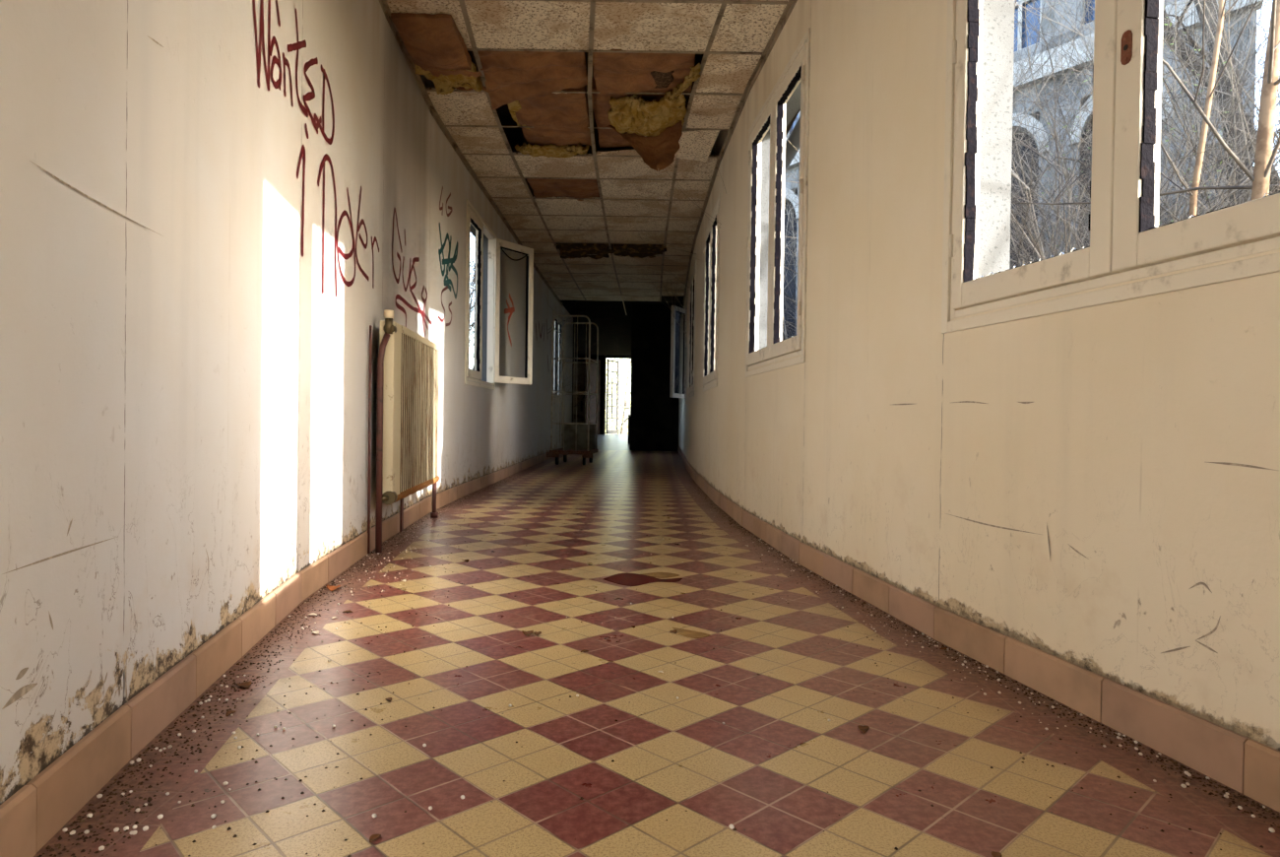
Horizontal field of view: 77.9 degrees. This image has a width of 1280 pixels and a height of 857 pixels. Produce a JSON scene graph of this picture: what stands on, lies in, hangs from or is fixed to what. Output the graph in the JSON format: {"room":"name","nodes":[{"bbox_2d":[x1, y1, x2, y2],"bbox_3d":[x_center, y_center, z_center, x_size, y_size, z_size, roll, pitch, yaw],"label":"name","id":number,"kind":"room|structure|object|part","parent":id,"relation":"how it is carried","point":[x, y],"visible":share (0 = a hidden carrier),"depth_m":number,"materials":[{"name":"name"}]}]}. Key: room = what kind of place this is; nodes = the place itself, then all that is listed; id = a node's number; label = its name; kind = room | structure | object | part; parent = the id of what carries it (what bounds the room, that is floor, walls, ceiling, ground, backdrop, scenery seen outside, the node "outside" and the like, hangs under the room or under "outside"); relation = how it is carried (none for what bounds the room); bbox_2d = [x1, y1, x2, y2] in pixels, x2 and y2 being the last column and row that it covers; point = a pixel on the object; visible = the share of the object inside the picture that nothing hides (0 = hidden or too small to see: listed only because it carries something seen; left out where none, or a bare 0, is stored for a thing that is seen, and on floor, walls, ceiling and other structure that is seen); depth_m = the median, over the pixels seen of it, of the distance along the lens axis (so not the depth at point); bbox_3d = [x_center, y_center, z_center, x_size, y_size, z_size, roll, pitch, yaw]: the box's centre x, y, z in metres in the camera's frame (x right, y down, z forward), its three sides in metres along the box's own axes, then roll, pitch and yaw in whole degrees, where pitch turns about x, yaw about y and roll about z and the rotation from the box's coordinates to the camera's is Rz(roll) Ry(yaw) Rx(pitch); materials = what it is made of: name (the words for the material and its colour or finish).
{"room":"abandoned building corridor","nodes":[
{"label":"abandoned building corridor","id":0,"kind":"room"},
{"bbox_2d":[0,0,573,804],"bbox_3d":[-0.982,-0.743,5.916,1.243,3.120,18.560,1,1,-6],"label":"wall","id":1,"kind":"structure","parent":0,"point":[210,209],"depth_m":1.66,"materials":[{"name":"paint"}]},
{"bbox_2d":[0,452,551,856],"bbox_3d":[-0.907,0.475,5.953,1.080,0.105,18.489,1,1,-6],"label":"baseboard","id":2,"kind":"structure","parent":1,"relation":"attached to","point":[35,812],"depth_m":1.47,"materials":[{"name":"tile"}]},
{"bbox_2d":[379,0,563,305],"bbox_3d":[-0.838,-1.956,4.923,0.998,0.032,16.507,1,1,-7],"label":"trim","id":3,"kind":"structure","parent":1,"relation":"attached to","point":[384,5],"depth_m":5.12,"materials":[{"name":"metal"}]},
{"bbox_2d":[464,198,533,389],"bbox_3d":[-1.299,-1.045,6.817,0.269,1.397,1.635,1,1,10],"label":"window","id":4,"kind":"structure","parent":1,"relation":"in","point":[510,272],"depth_m":7.23,"materials":[{"name":"paint"}]},
{"bbox_3d":[-1.334,-1.048,6.315,0.050,1.294,0.544,1,1,0],"label":"sash","id":5,"kind":"part","parent":4,"relation":"part of","materials":[{"name":"paint"}]},
{"bbox_3d":[-1.316,-1.042,6.588,0.009,1.397,1.196,1,1,0],"label":"trim","id":6,"kind":"part","parent":4,"relation":"part of","materials":[{"name":"paint"}]},
{"bbox_3d":[-1.347,-1.050,6.588,0.057,1.337,1.132,1,1,0],"label":"frame","id":7,"kind":"part","parent":4,"relation":"part of","materials":[{"name":"paint"}]},
{"bbox_3d":[-1.183,-1.068,7.370,0.045,1.300,0.530,1,1,32],"label":"open sash","id":8,"kind":"part","parent":4,"relation":"part of","materials":[{"name":"paint"}]},
{"bbox_3d":[-1.183,-1.068,7.370,0.004,1.176,0.406,1,1,32],"label":"pane","id":9,"kind":"part","parent":4,"relation":"part of","materials":[{"name":"clear glass"}]},
{"bbox_2d":[552,310,562,402],"bbox_3d":[-1.340,-1.113,12.588,0.074,1.397,1.196,1,1,1],"label":"window","id":10,"kind":"structure","parent":1,"relation":"in","point":[556,342],"depth_m":12.54,"materials":[{"name":"clear glass"}]},
{"bbox_3d":[-1.339,-1.118,12.315,0.050,1.294,0.543,1,1,1],"label":"sash","id":11,"kind":"part","parent":10,"relation":"part of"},
{"bbox_3d":[-1.332,-1.124,12.861,0.050,1.294,0.543,1,1,1],"label":"sash","id":12,"kind":"part","parent":10,"relation":"part of","materials":[{"name":"white wood"}]},
{"bbox_2d":[562,302,575,319],"bbox_3d":[-1.372,-2.384,14.048,0.290,0.600,2.250,1,1,0],"label":"wall","id":13,"kind":"structure","parent":1,"relation":"attached to","point":[567,305],"depth_m":14.23,"materials":[{"name":"grey paint"}]},
{"bbox_2d":[572,319,574,407],"bbox_3d":[-1.883,-1.204,15.127,1.200,3.200,0.120,1,1,0],"label":"wall","id":14,"kind":"structure","parent":0,"point":[573,319],"depth_m":15.13,"materials":[{"name":"paint"}]},
{"bbox_2d":[573,349,578,361],"bbox_3d":[-2.422,-1.304,23.037,0.120,3.200,15.700,1,1,0],"label":"wall","id":15,"kind":"structure","parent":0,"point":[576,355],"depth_m":28.80,"materials":[{"name":"black paint"}]},
{"bbox_2d":[385,0,788,315],"bbox_3d":[0.138,-1.866,4.865,2.868,0.238,16.456,1,1,-6],"label":"ceiling","id":16,"kind":"structure","parent":0,"point":[734,35],"depth_m":5.33,"materials":[{"name":"tile"}]},
{"bbox_2d":[390,12,500,94],"bbox_3d":[-0.992,-1.947,4.150,0.379,0.180,0.829,1,1,0],"label":"insulation batt","id":17,"kind":"object","parent":16,"relation":"attached to","point":[436,47],"visible":1,"depth_m":3.95,"materials":[{"name":"paper"}]},
{"bbox_3d":[-0.453,-1.976,4.752,1.009,0.032,16.045,1,1,-6],"label":"grid rail","id":18,"kind":"part","parent":16,"relation":"part of","materials":[{"name":"metal"}]},
{"bbox_2d":[477,50,587,110],"bbox_3d":[-0.591,-1.992,4.409,0.592,0.173,0.704,1,1,0],"label":"insulation batt","id":19,"kind":"object","parent":16,"relation":"attached to","point":[519,75],"visible":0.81,"depth_m":4.39,"materials":[{"name":"paper"}]},
{"bbox_2d":[507,85,591,157],"bbox_3d":[-0.599,-2.000,5.166,0.553,0.159,1.086,1,1,0],"label":"insulation batt","id":20,"kind":"object","parent":16,"relation":"on","point":[566,115],"visible":0.76,"depth_m":5.07,"materials":[{"name":"paper"}]},
{"bbox_2d":[526,178,599,200],"bbox_3d":[-0.625,-2.031,6.625,0.569,0.118,0.630,1,1,0],"label":"insulation batt","id":21,"kind":"object","parent":16,"relation":"attached to","point":[542,187],"visible":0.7,"depth_m":6.58,"materials":[{"name":"paper"}]},
{"bbox_2d":[556,242,612,258],"bbox_3d":[-0.623,-2.046,8.957,0.632,0.166,0.711,1,1,0],"label":"insulation batt","id":22,"kind":"object","parent":16,"relation":"attached to","point":[567,250],"visible":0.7,"depth_m":8.88,"materials":[{"name":"fabric"}]},
{"bbox_3d":[0.604,-1.959,4.507,1.900,0.032,15.340,1,1,0],"label":"grid rail","id":23,"kind":"part","parent":16,"relation":"part of","materials":[{"name":"metal"}]},
{"bbox_2d":[591,77,664,147],"bbox_3d":[-0.021,-2.042,5.196,0.562,0.097,1.018,1,1,0],"label":"insulation batt","id":24,"kind":"object","parent":16,"relation":"on","point":[608,138],"visible":0.26,"depth_m":5.05,"materials":[{"name":"paper"}]},
{"bbox_2d":[612,243,666,257],"bbox_3d":[-0.005,-2.027,8.961,0.611,0.154,0.713,1,1,0],"label":"insulation batt","id":25,"kind":"object","parent":16,"relation":"attached to","point":[633,250],"visible":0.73,"depth_m":8.79,"materials":[{"name":"fabric"}]},
{"bbox_2d":[592,49,701,101],"bbox_3d":[0.038,-1.980,4.373,0.601,0.170,0.611,1,1,0],"label":"insulation batt","id":26,"kind":"object","parent":16,"relation":"attached to","point":[672,74],"visible":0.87,"depth_m":4.35,"materials":[{"name":"paper"}]},
{"bbox_2d":[607,94,686,171],"bbox_3d":[0.035,-1.788,4.854,0.494,0.433,0.463,1,1,3],"label":"insulation batt","id":27,"kind":"object","parent":16,"relation":"attached to","point":[653,128],"visible":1,"depth_m":4.81,"materials":[{"name":"yellow glass"}]},
{"bbox_3d":[0.747,-1.960,4.752,1.009,0.032,16.045,1,1,-6],"label":"grid rail","id":28,"kind":"part","parent":16,"relation":"part of","materials":[{"name":"metal"}]},
{"bbox_2d":[674,129,719,161],"bbox_3d":[0.367,-1.951,5.426,0.276,0.084,0.474,1,1,-7],"label":"tile","id":29,"kind":"structure","parent":16,"relation":"attached to","point":[694,145],"depth_m":5.42,"materials":[{"name":"beige tile"}]},
{"bbox_2d":[573,302,632,355],"bbox_3d":[-0.612,-2.716,21.920,3.900,0.100,18.100,1,1,0],"label":"ceiling","id":30,"kind":"structure","parent":0,"point":[614,326],"depth_m":21.17,"materials":[{"name":"black"}]},
{"bbox_2d":[578,355,631,434],"bbox_3d":[-0.687,-1.335,30.262,3.590,3.140,0.150,1,1,0],"label":"wall","id":31,"kind":"structure","parent":0,"point":[602,357],"depth_m":30.18,"materials":[{"name":"paint"}]},
{"bbox_2d":[585,355,631,434],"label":"door","id":32,"kind":"structure","parent":31,"relation":"in","point":[593,381],"depth_m":30.00,"materials":[{"name":"beige paint"}]},
{"bbox_3d":[-0.813,-1.265,30.127,1.120,3.000,0.120,1,1,0],"label":"frame","id":33,"kind":"part","parent":32,"relation":"part of","materials":[{"name":"beige paint"}]},
{"bbox_2d":[467,51,800,303],"bbox_3d":[0.269,-2.345,5.823,3.908,0.120,18.968,1,1,-6],"label":"roof","id":34,"kind":"structure","parent":0,"point":[515,136],"depth_m":6.09,"materials":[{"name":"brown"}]},
{"bbox_2d":[630,303,679,450],"bbox_3d":[0.521,-1.172,15.247,1.390,3.200,0.120,1,1,0],"label":"door","id":35,"kind":"structure","parent":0,"point":[654,415],"depth_m":15.19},
{"bbox_2d":[33,434,1279,856],"bbox_3d":[0.066,0.467,13.917,5.130,0.062,34.732,1,1,-5],"label":"floor","id":36,"kind":"structure","parent":0,"point":[768,771],"depth_m":1.54,"materials":[{"name":"tile"}]},
{"bbox_2d":[225,709,235,715],"bbox_3d":[-0.816,0.567,1.581,0.018,0.005,0.028,1,1,0],"label":"dry leaf","id":37,"kind":"object","parent":36,"relation":"on","point":[229,712],"visible":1,"depth_m":1.58,"materials":[{"name":"brown plant"}]},
{"bbox_2d":[237,680,251,688],"bbox_3d":[-0.871,0.562,1.742,0.035,0.009,0.035,1,1,0],"label":"dry leaf","id":38,"kind":"object","parent":36,"relation":"on","point":[246,684],"visible":1,"depth_m":1.74,"materials":[{"name":"brown plant"}]},
{"bbox_2d":[326,584,340,590],"bbox_3d":[-1.056,0.546,2.730,0.046,0.013,0.075,1,1,0],"label":"dry leaf","id":39,"kind":"object","parent":36,"relation":"on","point":[330,587],"visible":1,"depth_m":2.73,"materials":[{"name":"brown plant"}]},
{"bbox_2d":[369,832,381,841],"bbox_3d":[-0.375,0.579,1.122,0.014,0.005,0.021,1,1,0],"label":"dry leaf","id":40,"kind":"object","parent":36,"relation":"on","point":[372,837],"visible":1,"depth_m":1.12,"materials":[{"name":"brown plant"}]},
{"bbox_2d":[367,309,440,553],"bbox_3d":[-1.181,0.003,4.085,0.107,1.065,1.309,1,1,-5],"label":"radiator","id":41,"kind":"object","parent":36,"relation":"on","point":[408,362],"visible":1,"depth_m":3.72,"materials":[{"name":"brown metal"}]},
{"bbox_3d":[-1.109,-0.085,3.587,0.020,0.785,0.160,1,1,-5],"label":"panel","id":42,"kind":"part","parent":41,"relation":"part of","materials":[{"name":"metal"}]},
{"bbox_3d":[-1.159,-0.468,4.192,0.027,0.035,1.065,1,1,-5],"label":"rail","id":43,"kind":"part","parent":41,"relation":"part of","materials":[{"name":"metal"}]},
{"bbox_2d":[521,630,533,636],"bbox_3d":[-0.311,0.564,2.193,0.031,0.010,0.050,1,1,0],"label":"dry leaf","id":44,"kind":"object","parent":36,"relation":"on","point":[528,633],"visible":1,"depth_m":2.19,"materials":[{"name":"brown plant"}]},
{"bbox_2d":[546,315,598,464],"bbox_3d":[-0.853,-0.490,10.445,0.595,1.910,0.800,1,1,5],"label":"roll cage","id":45,"kind":"object","parent":36,"relation":"on","point":[578,438],"visible":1,"depth_m":10.74,"materials":[{"name":"grey metal"}]},
{"bbox_3d":[-0.865,0.321,10.455,0.595,0.090,0.800,1,1,5],"label":"frame","id":46,"kind":"part","parent":45,"relation":"part of","materials":[{"name":"brown wood"}]},
{"bbox_3d":[-0.834,0.122,10.811,0.445,0.360,0.008,1,1,4],"label":"panel","id":47,"kind":"part","parent":45,"relation":"part of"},
{"bbox_3d":[-0.823,-0.564,10.823,0.496,1.771,0.022,1,1,4],"label":"frame","id":48,"kind":"part","parent":45,"relation":"part of","materials":[{"name":"grey metal"}]},
{"bbox_2d":[572,361,584,422],"bbox_3d":[-1.657,-0.688,20.028,0.510,2.020,0.113,1,1,-11],"label":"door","id":49,"kind":"structure","parent":36,"relation":"on","point":[580,375],"depth_m":20.07,"materials":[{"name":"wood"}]},
{"bbox_2d":[37,476,1279,856],"bbox_3d":[-0.251,0.541,4.526,2.047,0.004,7.096,1,1,-4],"label":"debris","id":50,"kind":"object","parent":36,"relation":"on","point":[1176,762],"visible":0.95,"depth_m":1.47,"materials":[{"name":"brown"}]},
{"bbox_2d":[320,473,1122,738],"bbox_3d":[-0.291,0.533,5.189,2.054,0.003,7.469,1,1,-3],"label":"white grit","id":51,"kind":"object","parent":36,"relation":"on","point":[531,474],"visible":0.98,"depth_m":2.92,"materials":[{"name":"white stone"}]},
{"bbox_2d":[857,724,869,732],"bbox_3d":[0.436,0.584,1.545,0.022,0.006,0.035,1,1,0],"label":"dry leaf","id":52,"kind":"object","parent":36,"relation":"on","point":[864,729],"visible":1,"depth_m":1.54,"materials":[{"name":"brown plant"}]},
{"bbox_2d":[991,850,1002,856],"bbox_3d":[0.494,0.591,1.098,0.014,0.004,0.022,1,1,0],"label":"dry leaf","id":53,"kind":"object","parent":36,"relation":"on","point":[994,854],"visible":1,"depth_m":1.10,"materials":[{"name":"brown plant"}]},
{"bbox_2d":[676,296,683,308],"bbox_3d":[0.838,-2.353,14.048,0.290,0.600,2.250,1,1,0],"label":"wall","id":54,"kind":"structure","parent":0,"point":[678,298],"depth_m":13.45,"materials":[{"name":"white paint"}]},
{"bbox_2d":[784,116,800,172],"bbox_3d":[1.709,-2.245,5.811,1.317,0.118,18.712,1,1,-6],"label":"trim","id":55,"kind":"structure","parent":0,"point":[794,138],"depth_m":6.18,"materials":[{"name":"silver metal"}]},
{"bbox_2d":[678,0,1279,751],"bbox_3d":[1.143,-0.713,5.842,1.369,3.120,18.688,1,1,-6],"label":"wall","id":56,"kind":"structure","parent":0,"point":[1096,488],"depth_m":2.10,"materials":[{"name":"paint"}]},
{"bbox_2d":[669,297,687,402],"bbox_3d":[0.575,-1.069,11.138,0.285,1.395,1.195,1,1,0],"label":"window","id":57,"kind":"structure","parent":56,"relation":"in","point":[678,338],"depth_m":11.34,"materials":[{"name":"clear glass"}]},
{"bbox_3d":[0.559,-1.091,11.427,0.004,1.176,0.406,1,1,24],"label":"pane","id":58,"kind":"part","parent":57,"relation":"part of","materials":[{"name":"clear glass"}]},
{"bbox_3d":[0.640,-1.068,11.138,0.009,1.397,1.197,1,1,2],"label":"trim","id":59,"kind":"part","parent":57,"relation":"part of","materials":[{"name":"beige wood"}]},
{"bbox_3d":[0.649,-1.074,10.864,0.050,1.294,0.544,1,1,2],"label":"sash","id":60,"kind":"part","parent":57,"relation":"part of","materials":[{"name":"white wood"}]},
{"bbox_2d":[688,259,696,398],"bbox_3d":[0.597,-1.041,8.738,0.074,1.397,1.196,1,1,1],"label":"window","id":61,"kind":"structure","parent":56,"relation":"in","point":[692,304],"depth_m":8.67,"materials":[{"name":"clear glass"}]},
{"bbox_3d":[0.597,-1.053,9.011,0.050,1.294,0.544,1,1,1],"label":"sash","id":62,"kind":"part","parent":61,"relation":"part of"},
{"bbox_3d":[0.588,-1.046,8.465,0.050,1.294,0.544,1,1,1],"label":"sash","id":63,"kind":"part","parent":61,"relation":"part of","materials":[{"name":"beige wood"}]},
{"bbox_2d":[702,192,720,391],"bbox_3d":[0.589,-1.013,6.338,0.080,1.397,1.196,1,1,0],"label":"window","id":64,"kind":"structure","parent":56,"relation":"in","point":[712,233],"depth_m":6.28,"materials":[{"name":"paint"}]},
{"bbox_3d":[0.584,-1.025,6.612,0.052,1.294,0.544,1,1,0],"label":"sash","id":65,"kind":"part","parent":64,"relation":"part of","materials":[{"name":"paint"}]},
{"bbox_3d":[0.598,-1.020,6.338,0.057,1.337,1.132,1,1,0],"label":"frame","id":66,"kind":"part","parent":64,"relation":"part of","materials":[{"name":"paint"}]},
{"bbox_3d":[0.586,-1.018,6.065,0.052,1.294,0.544,1,1,0],"label":"sash","id":67,"kind":"part","parent":64,"relation":"part of","materials":[{"name":"paint"}]},
{"bbox_2d":[682,0,797,305],"bbox_3d":[1.095,-1.926,4.713,1.112,0.032,16.514,1,1,-6],"label":"trim","id":68,"kind":"structure","parent":56,"relation":"attached to","point":[791,4],"depth_m":4.67,"materials":[{"name":"metal"}]},
{"bbox_2d":[745,28,810,377],"bbox_3d":[0.676,-0.983,3.905,0.074,1.397,1.170,1,1,-4],"label":"window","id":69,"kind":"structure","parent":56,"relation":"in","point":[772,115],"depth_m":3.84,"materials":[{"name":"paint"}]},
{"bbox_3d":[0.651,-0.995,4.171,0.050,1.294,0.531,1,1,-4],"label":"sash","id":70,"kind":"part","parent":69,"relation":"part of","materials":[{"name":"paint"}]},
{"bbox_3d":[0.692,-0.988,3.638,0.050,1.294,0.531,1,1,-4],"label":"sash","id":71,"kind":"part","parent":69,"relation":"part of","materials":[{"name":"paint"}]},
{"bbox_2d":[677,446,1279,812],"bbox_3d":[1.035,0.506,5.846,1.212,0.100,18.689,1,1,-6],"label":"baseboard","id":72,"kind":"structure","parent":56,"relation":"attached to","point":[1250,767],"depth_m":1.69,"materials":[{"name":"tile"}]},
{"bbox_2d":[941,0,1279,333],"bbox_3d":[0.982,-0.952,1.587,0.074,1.397,1.227,1,1,-11],"label":"window","id":73,"kind":"structure","parent":56,"relation":"in","point":[1127,242],"depth_m":1.59,"materials":[{"name":"paint"}]},
{"bbox_3d":[0.926,-0.964,1.862,0.050,1.294,0.558,1,1,-11],"label":"sash","id":74,"kind":"part","parent":73,"relation":"part of","materials":[{"name":"paint"}]},
{"bbox_3d":[0.955,-0.747,1.554,0.003,0.064,0.026,1,1,-11],"label":"lock plate","id":75,"kind":"part","parent":73,"relation":"part of","materials":[{"name":"brown metal"}]},
{"bbox_3d":[1.029,-0.956,1.311,0.050,1.294,0.558,1,1,-11],"label":"sash","id":76,"kind":"part","parent":73,"relation":"part of","materials":[{"name":"paint"}]},
{"label":"outside","id":77,"kind":"structure","parent":0,"visible":0},
{"bbox_2d":[605,424,628,434],"bbox_3d":[-0.009,0.631,40.010,180.000,0.001,200.000,1,1,0],"label":"ground","id":78,"kind":"structure","parent":77,"point":[611,426],"depth_m":90.55,"materials":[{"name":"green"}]},
{"bbox_2d":[468,235,475,365],"bbox_3d":[-3.718,-4.085,18.049,7.794,9.864,7.988,1,1,11],"label":"bare shrub","id":79,"kind":"object","parent":78,"relation":"on","point":[471,235],"visible":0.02,"depth_m":18.03,"materials":[{"name":"brown plant"}]},
{"bbox_2d":[468,238,567,352],"bbox_3d":[-3.175,-2.526,11.599,6.010,6.902,5.242,1,1,-18],"label":"bare shrub","id":80,"kind":"object","parent":78,"relation":"on","point":[472,238],"visible":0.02,"depth_m":11.24,"materials":[{"name":"plant"}]},
{"bbox_2d":[468,236,618,385],"bbox_3d":[-2.229,-1.799,13.318,5.516,5.435,5.014,1,1,21],"label":"bare shrub","id":81,"kind":"object","parent":78,"relation":"on","point":[472,236],"visible":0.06,"depth_m":13.36,"materials":[{"name":"plant"}]},
{"bbox_2d":[468,233,630,418],"bbox_3d":[-2.699,-2.924,15.731,9.831,9.047,6.571,1,1,-15],"label":"bare shrub","id":82,"kind":"object","parent":78,"relation":"on","point":[473,284],"visible":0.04,"depth_m":15.95,"materials":[{"name":"brown plant"}]},
{"bbox_2d":[605,375,623,434],"bbox_3d":[-3.509,-3.303,45.158,5.904,9.676,7.568,1,1,-21],"label":"bush","id":83,"kind":"object","parent":78,"relation":"on","point":[612,424],"visible":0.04,"depth_m":46.02,"materials":[{"name":"green plant"}]},
{"bbox_2d":[605,358,631,434],"bbox_3d":[-0.517,-1.556,41.652,5.713,6.081,6.050,1,1,-23],"label":"bush","id":84,"kind":"object","parent":78,"relation":"on","point":[625,365],"visible":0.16,"depth_m":41.43,"materials":[{"name":"green plant"}]},
{"bbox_2d":[643,13,1088,339],"bbox_3d":[2.245,-3.900,12.486,10.199,9.777,8.118,1,1,-5],"label":"bare shrub","id":85,"kind":"object","parent":78,"relation":"on","point":[792,222],"visible":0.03,"depth_m":11.54,"materials":[{"name":"brown plant"}]},
{"bbox_2d":[632,0,1245,339],"bbox_3d":[2.925,-3.353,9.100,7.250,8.784,8.748,1,1,-16],"label":"bare shrub","id":86,"kind":"object","parent":78,"relation":"on","point":[1051,0],"visible":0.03,"depth_m":8.00,"materials":[{"name":"plant"}]},
{"bbox_2d":[600,0,1279,337],"bbox_3d":[3.009,-1.902,6.049,5.820,5.954,4.918,1,1,24],"label":"bare shrub","id":87,"kind":"object","parent":78,"relation":"on","point":[1229,19],"visible":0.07,"depth_m":5.46,"materials":[{"name":"plant"}]},
{"bbox_2d":[628,0,1264,444],"bbox_3d":[4.849,-4.778,16.600,5.564,11.500,15.190,0,1,-35],"label":"building","id":88,"kind":"structure","parent":78,"relation":"on","point":[787,259],"depth_m":10.80,"materials":[{"name":"grey stone"}]},
{"bbox_3d":[3.368,-4.314,14.050,0.217,1.790,12.696,0,1,-35],"label":"cornice","id":89,"kind":"part","parent":88,"relation":"part of","materials":[{"name":"stone"}]},
{"bbox_2d":[662,0,1279,323],"bbox_3d":[4.054,-2.184,7.792,6.004,6.938,6.623,0,1,-29],"label":"bare shrub","id":90,"kind":"object","parent":78,"relation":"on","point":[1087,2],"visible":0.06,"depth_m":6.43,"materials":[{"name":"plant"}]},
{"bbox_2d":[666,0,1279,336],"bbox_3d":[3.789,-1.644,6.754,5.820,5.445,5.665,1,1,23],"label":"bare shrub","id":91,"kind":"object","parent":78,"relation":"on","point":[1088,68],"visible":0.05,"depth_m":6.74,"materials":[{"name":"brown plant"}]},
{"bbox_2d":[1041,5,1234,233],"bbox_3d":[4.629,-1.519,7.420,1.605,3.211,7.372,1,1,26],"label":"ivy leaves","id":92,"kind":"object","parent":91,"relation":"attached to","point":[1164,6],"visible":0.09,"depth_m":5.59,"materials":[{"name":"green"}]},
{"bbox_2d":[782,0,1278,335],"bbox_3d":[3.776,-2.931,8.891,8.491,8.114,7.550,1,1,0],"label":"bare shrub","id":93,"kind":"object","parent":78,"relation":"on","point":[1032,0],"visible":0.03,"depth_m":8.19,"materials":[{"name":"plant"}]},
{"bbox_2d":[783,0,1279,327],"bbox_3d":[3.274,-1.489,5.762,6.668,5.142,5.125,0,1,-33],"label":"bare trees","id":94,"kind":"object","parent":78,"relation":"on","point":[1033,8],"visible":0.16,"depth_m":5.29,"materials":[{"name":"plant"}]},
{"bbox_2d":[784,0,1279,266],"bbox_3d":[4.079,-2.573,6.397,6.986,7.317,6.736,1,1,38],"label":"bare shrub","id":95,"kind":"object","parent":78,"relation":"on","point":[1175,27],"visible":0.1,"depth_m":6.25,"materials":[{"name":"plant"}]},
{"bbox_2d":[1009,0,1279,267],"bbox_3d":[4.154,-1.956,6.478,6.110,6.084,5.742,1,1,18],"label":"bare shrub","id":96,"kind":"object","parent":78,"relation":"on","point":[1014,174],"visible":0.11,"depth_m":5.71,"materials":[{"name":"plant"}]},
{"bbox_2d":[1010,0,1279,255],"bbox_3d":[5.726,-2.740,7.367,7.254,7.671,5.556,1,1,26],"label":"bare shrub","id":97,"kind":"object","parent":78,"relation":"on","point":[1059,0],"visible":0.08,"depth_m":7.16,"materials":[{"name":"brown plant"}]},
{"bbox_2d":[1011,0,1279,204],"bbox_3d":[2.773,-1.800,3.423,1.463,4.636,2.672,0,1,-37],"label":"slim tree","id":98,"kind":"object","parent":78,"relation":"on","point":[1264,158],"visible":0.52,"depth_m":3.37,"materials":[{"name":"beige plant"}]},
{"bbox_2d":[1011,0,1279,264],"bbox_3d":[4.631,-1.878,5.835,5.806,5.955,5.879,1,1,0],"label":"bare shrub","id":99,"kind":"object","parent":78,"relation":"on","point":[1266,17],"visible":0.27,"depth_m":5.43,"materials":[{"name":"brown plant"}]},
{"bbox_2d":[1020,0,1278,216],"bbox_3d":[2.833,-1.701,3.840,1.616,4.039,2.634,1,1,35],"label":"slim tree","id":100,"kind":"object","parent":78,"relation":"on","point":[1202,139],"visible":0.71,"depth_m":3.91,"materials":[{"name":"beige plant"}]},
{"bbox_2d":[1084,0,1279,204],"bbox_3d":[4.324,-3.215,6.437,1.617,6.196,2.481,1,1,-21],"label":"slim tree","id":101,"kind":"object","parent":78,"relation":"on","point":[1213,10],"visible":0.24,"depth_m":6.33,"materials":[{"name":"brown plant"}]},
{"bbox_2d":[1162,0,1279,192],"bbox_3d":[4.509,-3.941,6.592,2.960,4.875,3.568,1,1,0],"label":"slim tree","id":102,"kind":"object","parent":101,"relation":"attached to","point":[1189,3],"visible":0.14,"depth_m":6.83,"materials":[{"name":"brown plant"}]}
]}

